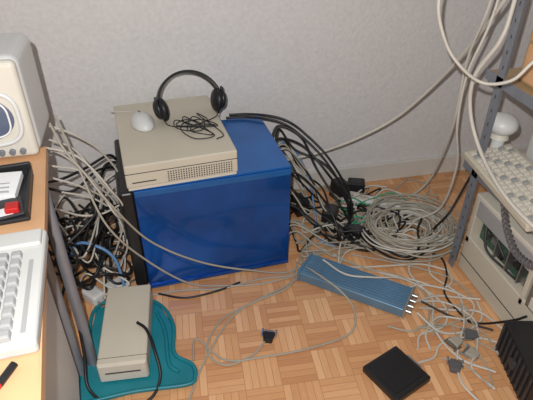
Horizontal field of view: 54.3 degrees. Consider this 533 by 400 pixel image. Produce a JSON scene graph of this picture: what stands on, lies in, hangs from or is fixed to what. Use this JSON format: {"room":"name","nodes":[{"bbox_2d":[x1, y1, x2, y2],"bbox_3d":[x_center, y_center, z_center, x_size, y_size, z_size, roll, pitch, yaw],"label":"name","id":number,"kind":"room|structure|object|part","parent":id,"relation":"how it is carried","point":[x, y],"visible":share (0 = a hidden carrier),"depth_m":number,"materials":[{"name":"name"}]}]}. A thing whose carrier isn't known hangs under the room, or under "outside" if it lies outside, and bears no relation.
{"room":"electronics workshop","nodes":[
{"label":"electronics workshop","id":0,"kind":"room"},
{"bbox_2d":[0,0,532,200],"bbox_3d":[0.029,-1.074,1.947,4.400,2.550,0.090,-7,35,-10],"label":"wall","id":1,"kind":"structure","parent":0,"point":[337,70],"depth_m":2.24,"materials":[{"name":"paint"}]},
{"bbox_2d":[53,146,527,217],"bbox_3d":[0.041,-0.078,2.572,4.200,0.100,0.018,-7,35,-10],"label":"baseboard","id":2,"kind":"structure","parent":1,"relation":"attached to","point":[419,166],"depth_m":2.66,"materials":[{"name":"paint"}]},
{"bbox_2d":[48,170,517,399],"bbox_3d":[0.328,0.732,1.534,4.200,0.050,2.710,-7,35,-10],"label":"floor","id":3,"kind":"structure","parent":0,"point":[303,315],"depth_m":1.87,"materials":[{"name":"brown wood"}]},
{"bbox_2d":[0,147,96,399],"bbox_3d":[-0.837,0.584,1.045,0.903,0.750,1.270,-11,36,-15],"label":"desk","id":4,"kind":"object","parent":3,"relation":"on","point":[52,372],"visible":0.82,"depth_m":1.32,"materials":[{"name":"brown wood"}]},
{"bbox_2d":[0,361,17,388],"bbox_3d":[-0.424,0.310,0.770,0.013,0.013,0.166,7,35,10],"label":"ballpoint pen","id":5,"kind":"object","parent":4,"relation":"on","point":[12,366],"visible":1,"depth_m":0.82,"materials":[{"name":"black plastic"}]},
{"bbox_2d":[0,161,33,225],"bbox_3d":[-0.645,-0.009,1.203,0.185,0.045,0.201,-11,36,-15],"label":"desk organizer","id":6,"kind":"object","parent":4,"relation":"on","point":[16,179],"depth_m":1.21,"materials":[{"name":"black plastic"}]},
{"bbox_2d":[0,228,48,359],"bbox_3d":[-0.510,0.166,0.953,0.190,0.042,0.315,-9,36,-13],"label":"keyboard","id":7,"kind":"object","parent":4,"relation":"on","point":[23,254],"visible":1,"depth_m":0.94,"materials":[{"name":"plastic"}]},
{"bbox_2d":[0,33,48,157],"bbox_3d":[-0.744,-0.274,1.389,0.236,0.270,0.253,-7,35,-10],"label":"speaker","id":8,"kind":"object","parent":4,"relation":"on","point":[24,116],"visible":1,"depth_m":1.34},
{"bbox_3d":[-0.691,-0.123,1.358,0.016,0.016,0.012,-7,35,-10],"label":"control knob","id":9,"kind":"part","parent":8,"relation":"part of","materials":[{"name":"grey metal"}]},
{"bbox_2d":[0,103,13,138],"bbox_3d":[-0.720,-0.202,1.307,0.180,0.136,0.028,-7,35,-10],"label":"grille","id":10,"kind":"object","parent":8,"relation":"attached to","point":[6,109],"depth_m":1.31,"materials":[{"name":"blue plastic"}]},
{"bbox_3d":[-0.665,-0.126,1.362,0.016,0.016,0.012,-7,35,-10],"label":"control knob","id":11,"kind":"part","parent":8,"relation":"part of","materials":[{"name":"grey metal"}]},
{"bbox_3d":[-0.640,-0.129,1.367,0.016,0.016,0.012,-7,35,-10],"label":"control knob","id":12,"kind":"part","parent":8,"relation":"part of","materials":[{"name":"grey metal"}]},
{"bbox_3d":[-0.472,0.471,1.130,0.030,0.600,0.690,-11,36,-15],"label":"frame panel","id":13,"kind":"part","parent":4,"relation":"part of","materials":[{"name":"white plastic"}]},
{"bbox_3d":[-0.608,0.281,1.507,0.032,0.722,0.032,-11,36,-15],"label":"leg","id":14,"kind":"part","parent":4,"relation":"part of","materials":[{"name":"grey metal"}]},
{"bbox_3d":[-0.580,0.258,1.541,0.032,0.722,0.032,-11,36,-15],"label":"leg","id":15,"kind":"part","parent":4,"relation":"part of","materials":[{"name":"grey metal"}]},
{"bbox_2d":[81,285,105,305],"bbox_3d":[-0.647,0.367,1.974,0.112,0.049,0.056,24,41,30],"label":"plug","id":16,"kind":"object","parent":3,"relation":"on","point":[93,296],"visible":0.78,"depth_m":1.96,"materials":[{"name":"white plastic"}]},
{"bbox_2d":[40,125,161,399],"bbox_3d":[-0.635,0.086,1.792,0.428,0.718,1.012,-7,35,-10],"label":"cable bundle","id":17,"kind":"object","parent":3,"relation":"on","point":[97,226],"depth_m":1.95,"materials":[{"name":"grey plastic"}]},
{"bbox_2d":[105,275,134,288],"bbox_3d":[-0.566,0.329,2.029,0.112,0.049,0.056,-27,43,-34],"label":"plug","id":18,"kind":"object","parent":3,"relation":"on","point":[117,279],"visible":0.33,"depth_m":2.01,"materials":[{"name":"white plastic"}]},
{"bbox_2d":[79,299,197,399],"bbox_3d":[-0.462,0.494,1.814,0.407,0.023,0.456,-7,35,-10],"label":"mat","id":19,"kind":"object","parent":3,"relation":"on","point":[178,371],"visible":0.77,"depth_m":1.72,"materials":[{"name":"teal rubber"}]},
{"bbox_2d":[96,284,152,381],"bbox_3d":[-0.482,0.452,1.800,0.157,0.086,0.356,-5,35,-7],"label":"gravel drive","id":20,"kind":"object","parent":19,"relation":"on","point":[124,351],"visible":1,"depth_m":1.73,"materials":[{"name":"beige plastic"}]},
{"bbox_3d":[-0.457,0.547,1.658,0.148,0.072,0.007,-5,35,-7],"label":"plate","id":21,"kind":"part","parent":20,"relation":"part of","materials":[{"name":"beige plastic"}]},
{"bbox_2d":[114,116,290,288],"bbox_3d":[-0.265,-0.001,2.133,0.629,0.473,0.451,-9,36,-13],"label":"computer tower","id":22,"kind":"object","parent":3,"relation":"on","point":[241,219],"visible":0.87,"depth_m":1.95,"materials":[{"name":"blue metal"}]},
{"bbox_2d":[113,95,237,190],"bbox_3d":[-0.358,-0.234,1.968,0.385,0.098,0.501,-10,36,-14],"label":"desktop computer","id":23,"kind":"object","parent":22,"relation":"on","point":[163,155],"visible":0.99,"depth_m":1.82,"materials":[{"name":"beige plastic"}]},
{"bbox_2d":[110,111,154,131],"bbox_3d":[-0.499,-0.327,1.973,0.091,0.047,0.240,-27,43,-33],"label":"computer mouse","id":24,"kind":"object","parent":23,"relation":"on","point":[142,121],"visible":1,"depth_m":1.91,"materials":[{"name":"white plastic"}]},
{"bbox_2d":[153,70,225,138],"bbox_3d":[-0.291,-0.366,1.928,0.273,0.164,0.298,-1,35,-1],"label":"headphones","id":25,"kind":"object","parent":23,"relation":"on","point":[218,96],"visible":1,"depth_m":1.95,"materials":[{"name":"black plastic"}]},
{"bbox_2d":[158,98,169,120],"bbox_3d":[-0.389,-0.340,1.955,0.043,0.091,0.087,-21,39,-15],"label":"cushion","id":26,"kind":"object","parent":25,"relation":"on","point":[163,109],"depth_m":1.92,"materials":[{"name":"black leather"}]},
{"bbox_3d":[-0.244,-0.275,1.926,0.232,0.016,0.228,-14,37,-20],"label":"headphone cord","id":27,"kind":"part","parent":25,"relation":"part of","materials":[{"name":"black rubber"}]},
{"bbox_2d":[210,88,222,111],"bbox_3d":[-0.194,-0.390,2.028,0.043,0.091,0.087,-7,35,-24],"label":"cushion","id":28,"kind":"object","parent":25,"relation":"on","point":[216,98],"depth_m":2.00,"materials":[{"name":"black leather"}]},
{"bbox_3d":[-0.244,-0.196,2.008,0.572,0.010,0.445,-9,36,-13],"label":"panel","id":29,"kind":"part","parent":22,"relation":"part of","materials":[{"name":"blue paint"}]},
{"bbox_3d":[-0.183,0.111,1.964,0.565,0.458,0.006,-9,36,-13],"label":"panel","id":30,"kind":"part","parent":22,"relation":"part of","materials":[{"name":"blue metal"}]},
{"bbox_2d":[261,328,276,343],"bbox_3d":[0.007,0.479,1.837,0.055,0.020,0.056,4,35,6],"label":"connector","id":31,"kind":"object","parent":3,"relation":"on","point":[268,335],"visible":1,"depth_m":1.83,"materials":[{"name":"black plastic"}]},
{"bbox_2d":[263,331,274,343],"bbox_3d":[0.006,0.484,1.831,0.044,0.020,0.040,4,35,6],"label":"hood","id":32,"kind":"object","parent":31,"relation":"attached to","point":[268,336],"depth_m":1.82,"materials":[{"name":"black plastic"}]},
{"bbox_2d":[49,115,527,399],"bbox_3d":[0.106,0.139,1.677,1.431,0.762,0.917,-7,35,-10],"label":"floor cables","id":33,"kind":"object","parent":3,"relation":"on","point":[436,327],"visible":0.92,"depth_m":1.91,"materials":[{"name":"grey plastic"}]},
{"bbox_2d":[290,193,309,216],"bbox_3d":[0.162,0.026,2.439,0.068,0.081,0.110,-13,37,-18],"label":"power adapter","id":34,"kind":"object","parent":3,"relation":"on","point":[297,213],"visible":0.44,"depth_m":2.42,"materials":[{"name":"black plastic"}]},
{"bbox_2d":[321,203,338,232],"bbox_3d":[0.282,0.084,2.338,0.068,0.101,0.110,10,36,14],"label":"power adapter","id":35,"kind":"object","parent":3,"relation":"on","point":[335,208],"visible":0.62,"depth_m":2.31,"materials":[{"name":"black plastic"}]},
{"bbox_2d":[226,113,470,262],"bbox_3d":[0.382,-0.077,2.220,1.041,0.499,0.666,-7,35,-10],"label":"cable tangle","id":36,"kind":"object","parent":3,"relation":"on","point":[392,216],"visible":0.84,"depth_m":2.25,"materials":[{"name":"white plastic"},{"name":"black rubber"},{"name":"green plastic"}]},
{"bbox_2d":[343,222,365,239],"bbox_3d":[0.393,0.144,2.286,0.110,0.061,0.067,24,41,30],"label":"power adapter","id":37,"kind":"object","parent":36,"relation":"on","point":[347,226],"visible":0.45,"depth_m":2.27,"materials":[{"name":"black plastic"}]},
{"bbox_2d":[297,252,417,319],"bbox_3d":[0.352,0.329,2.023,0.452,0.055,0.132,17,38,23],"label":"amplifier","id":38,"kind":"object","parent":3,"relation":"on","point":[392,297],"visible":0.99,"depth_m":1.99,"materials":[{"name":"blue metal"}]},
{"bbox_3d":[0.156,0.270,2.110,0.009,0.055,0.132,17,38,23],"label":"plate","id":39,"kind":"part","parent":38,"relation":"part of","materials":[{"name":"blue metal"}]},
{"bbox_3d":[0.531,0.384,1.944,0.009,0.055,0.132,17,38,23],"label":"plate","id":40,"kind":"part","parent":38,"relation":"part of","materials":[{"name":"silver metal"}]},
{"bbox_2d":[342,193,400,207],"bbox_3d":[0.504,0.005,2.503,0.280,0.042,0.060,9,36,13],"label":"power strip","id":41,"kind":"object","parent":3,"relation":"on","point":[362,197],"visible":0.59,"depth_m":2.49,"materials":[{"name":"white plastic"}]},
{"bbox_2d":[363,346,429,399],"bbox_3d":[0.426,0.567,1.700,0.164,0.032,0.156,-21,40,-28],"label":"external modem","id":42,"kind":"object","parent":3,"relation":"on","point":[397,374],"visible":1,"depth_m":1.68,"materials":[{"name":"black plastic"}]},
{"bbox_2d":[443,335,462,351],"bbox_3d":[0.655,0.497,1.811,0.056,0.020,0.055,-20,39,-26],"label":"connector","id":43,"kind":"object","parent":3,"relation":"on","point":[455,342],"visible":1,"depth_m":1.80,"materials":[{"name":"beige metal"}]},
{"bbox_2d":[448,335,462,347],"bbox_3d":[0.662,0.495,1.815,0.040,0.020,0.044,-20,39,-26],"label":"hood","id":44,"kind":"object","parent":43,"relation":"attached to","point":[455,341],"depth_m":1.80,"materials":[{"name":"beige plastic"}]},
{"bbox_2d":[447,356,463,373],"bbox_3d":[0.629,0.551,1.734,0.055,0.020,0.056,10,36,14],"label":"connector","id":45,"kind":"object","parent":3,"relation":"on","point":[455,365],"visible":1,"depth_m":1.73,"materials":[{"name":"grey plastic"}]},
{"bbox_2d":[449,360,461,373],"bbox_3d":[0.627,0.555,1.728,0.044,0.020,0.040,10,36,14],"label":"hood","id":46,"kind":"object","parent":45,"relation":"attached to","point":[455,366],"depth_m":1.72,"materials":[{"name":"grey plastic"}]},
{"bbox_2d":[459,343,479,360],"bbox_3d":[0.697,0.522,1.776,0.055,0.020,0.056,-27,43,-34],"label":"connector","id":47,"kind":"object","parent":3,"relation":"on","point":[470,352],"visible":1,"depth_m":1.76,"materials":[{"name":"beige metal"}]},
{"bbox_2d":[465,346,479,360],"bbox_3d":[0.702,0.525,1.771,0.044,0.020,0.040,-27,43,-34],"label":"hood","id":48,"kind":"object","parent":47,"relation":"attached to","point":[470,352],"depth_m":1.76,"materials":[{"name":"beige plastic"}]},
{"bbox_2d":[460,328,478,340],"bbox_3d":[0.719,0.476,1.841,0.056,0.020,0.055,4,35,6],"label":"connector","id":49,"kind":"object","parent":3,"relation":"on","point":[469,334],"visible":1,"depth_m":1.83,"materials":[{"name":"grey plastic"}]},
{"bbox_2d":[465,328,478,339],"bbox_3d":[0.727,0.477,1.841,0.040,0.020,0.044,4,35,6],"label":"hood","id":50,"kind":"object","parent":49,"relation":"attached to","point":[470,334],"depth_m":1.83,"materials":[{"name":"grey plastic"}]},
{"bbox_2d":[448,0,532,267],"bbox_3d":[1.184,-0.162,1.375,0.657,1.600,1.116,-7,35,-10],"label":"shelving unit","id":51,"kind":"object","parent":3,"relation":"on","point":[517,89],"visible":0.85,"depth_m":1.74,"materials":[{"name":"grey metal"}]},
{"bbox_2d":[286,0,532,227],"bbox_3d":[0.471,-0.257,1.712,0.706,1.367,1.041,-7,35,-10],"label":"hanging cables","id":52,"kind":"object","parent":51,"relation":"hanging from","point":[497,8],"visible":0.94,"depth_m":1.70,"materials":[{"name":"grey plastic"}]},
{"bbox_2d":[464,144,532,231],"bbox_3d":[0.839,-0.058,1.732,0.181,0.060,0.450,-4,35,-5],"label":"keyboard","id":53,"kind":"object","parent":51,"relation":"on","point":[510,167],"visible":0.88,"depth_m":1.75,"materials":[{"name":"beige plastic"}]},
{"bbox_2d":[500,203,532,269],"bbox_3d":[0.805,0.131,1.598,0.036,0.156,0.327,-8,36,-11],"label":"cord","id":54,"kind":"object","parent":53,"relation":"hanging from","point":[513,246],"visible":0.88,"depth_m":1.67,"materials":[{"name":"grey plastic"}]},
{"bbox_2d":[490,112,519,147],"bbox_3d":[0.846,-0.225,1.892,0.108,0.195,0.108,-7,35,-10],"label":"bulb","id":55,"kind":"object","parent":51,"relation":"on","point":[506,124],"visible":0.66,"depth_m":1.83,"materials":[{"name":"white glass"}]},
{"bbox_3d":[0.846,-0.194,1.914,0.044,0.100,0.044,-7,35,-10],"label":"stem","id":56,"kind":"part","parent":55,"relation":"part of","materials":[{"name":"white plastic"}]},
{"bbox_3d":[0.846,-0.272,1.860,0.108,0.080,0.108,-7,35,-10],"label":"globe","id":57,"kind":"part","parent":55,"relation":"part of","materials":[{"name":"white glass"}]},
{"bbox_3d":[1.180,-0.171,1.389,0.646,0.020,1.080,-7,35,-10],"label":"shelf","id":58,"kind":"part","parent":51,"relation":"part of","materials":[{"name":"brown wood"}]},
{"bbox_2d":[519,30,532,87],"bbox_3d":[1.080,-0.341,1.389,0.460,0.260,0.650,-7,35,-10],"label":"drawer box","id":59,"kind":"object","parent":51,"relation":"on","point":[527,77],"visible":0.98,"depth_m":1.61,"materials":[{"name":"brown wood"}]},
{"bbox_3d":[0.880,-0.266,1.388,0.014,0.113,0.610,-7,35,-10],"label":"drawer","id":60,"kind":"part","parent":59,"relation":"part of","materials":[{"name":"brown wood"}]},
{"bbox_2d":[525,133,532,163],"bbox_3d":[1.124,-0.059,1.627,0.312,0.225,0.572,-7,35,-10],"label":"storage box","id":61,"kind":"object","parent":51,"relation":"on","point":[529,154],"visible":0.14,"depth_m":1.82,"materials":[{"name":"plastic"}]},
{"bbox_2d":[458,192,532,323],"bbox_3d":[1.098,0.266,1.839,0.505,0.361,0.630,-7,35,-10],"label":"case","id":62,"kind":"object","parent":3,"relation":"on","point":[486,259],"visible":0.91,"depth_m":1.88,"materials":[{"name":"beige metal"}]},
{"bbox_3d":[0.883,0.373,1.856,0.055,0.166,0.630,-7,35,-10],"label":"panel","id":63,"kind":"part","parent":62,"relation":"part of","materials":[{"name":"beige plastic"}]},
{"bbox_3d":[0.853,0.117,1.829,0.050,0.065,0.325,-7,35,-10],"label":"bracket panel","id":64,"kind":"part","parent":62,"relation":"part of","materials":[{"name":"beige plastic"}]},
{"bbox_2d":[495,321,532,399],"bbox_3d":[0.837,0.524,1.667,0.107,0.140,0.240,0,35,0],"label":"amplifier","id":65,"kind":"object","parent":3,"relation":"on","point":[514,345],"visible":1,"depth_m":1.66,"materials":[{"name":"black metal"}]},
{"bbox_2d":[329,177,349,201],"bbox_3d":[0.362,-0.046,2.529,0.068,0.096,0.110,-16,38,-22],"label":"power adapter","id":66,"kind":"object","parent":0,"point":[332,186],"depth_m":2.51,"materials":[{"name":"black plastic"}]},
{"bbox_2d":[348,177,368,193],"bbox_3d":[0.457,-0.070,2.595,0.110,0.061,0.067,4,35,6],"label":"power adapter","id":67,"kind":"object","parent":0,"point":[356,184],"depth_m":2.57,"materials":[{"name":"black plastic"}]}
]}

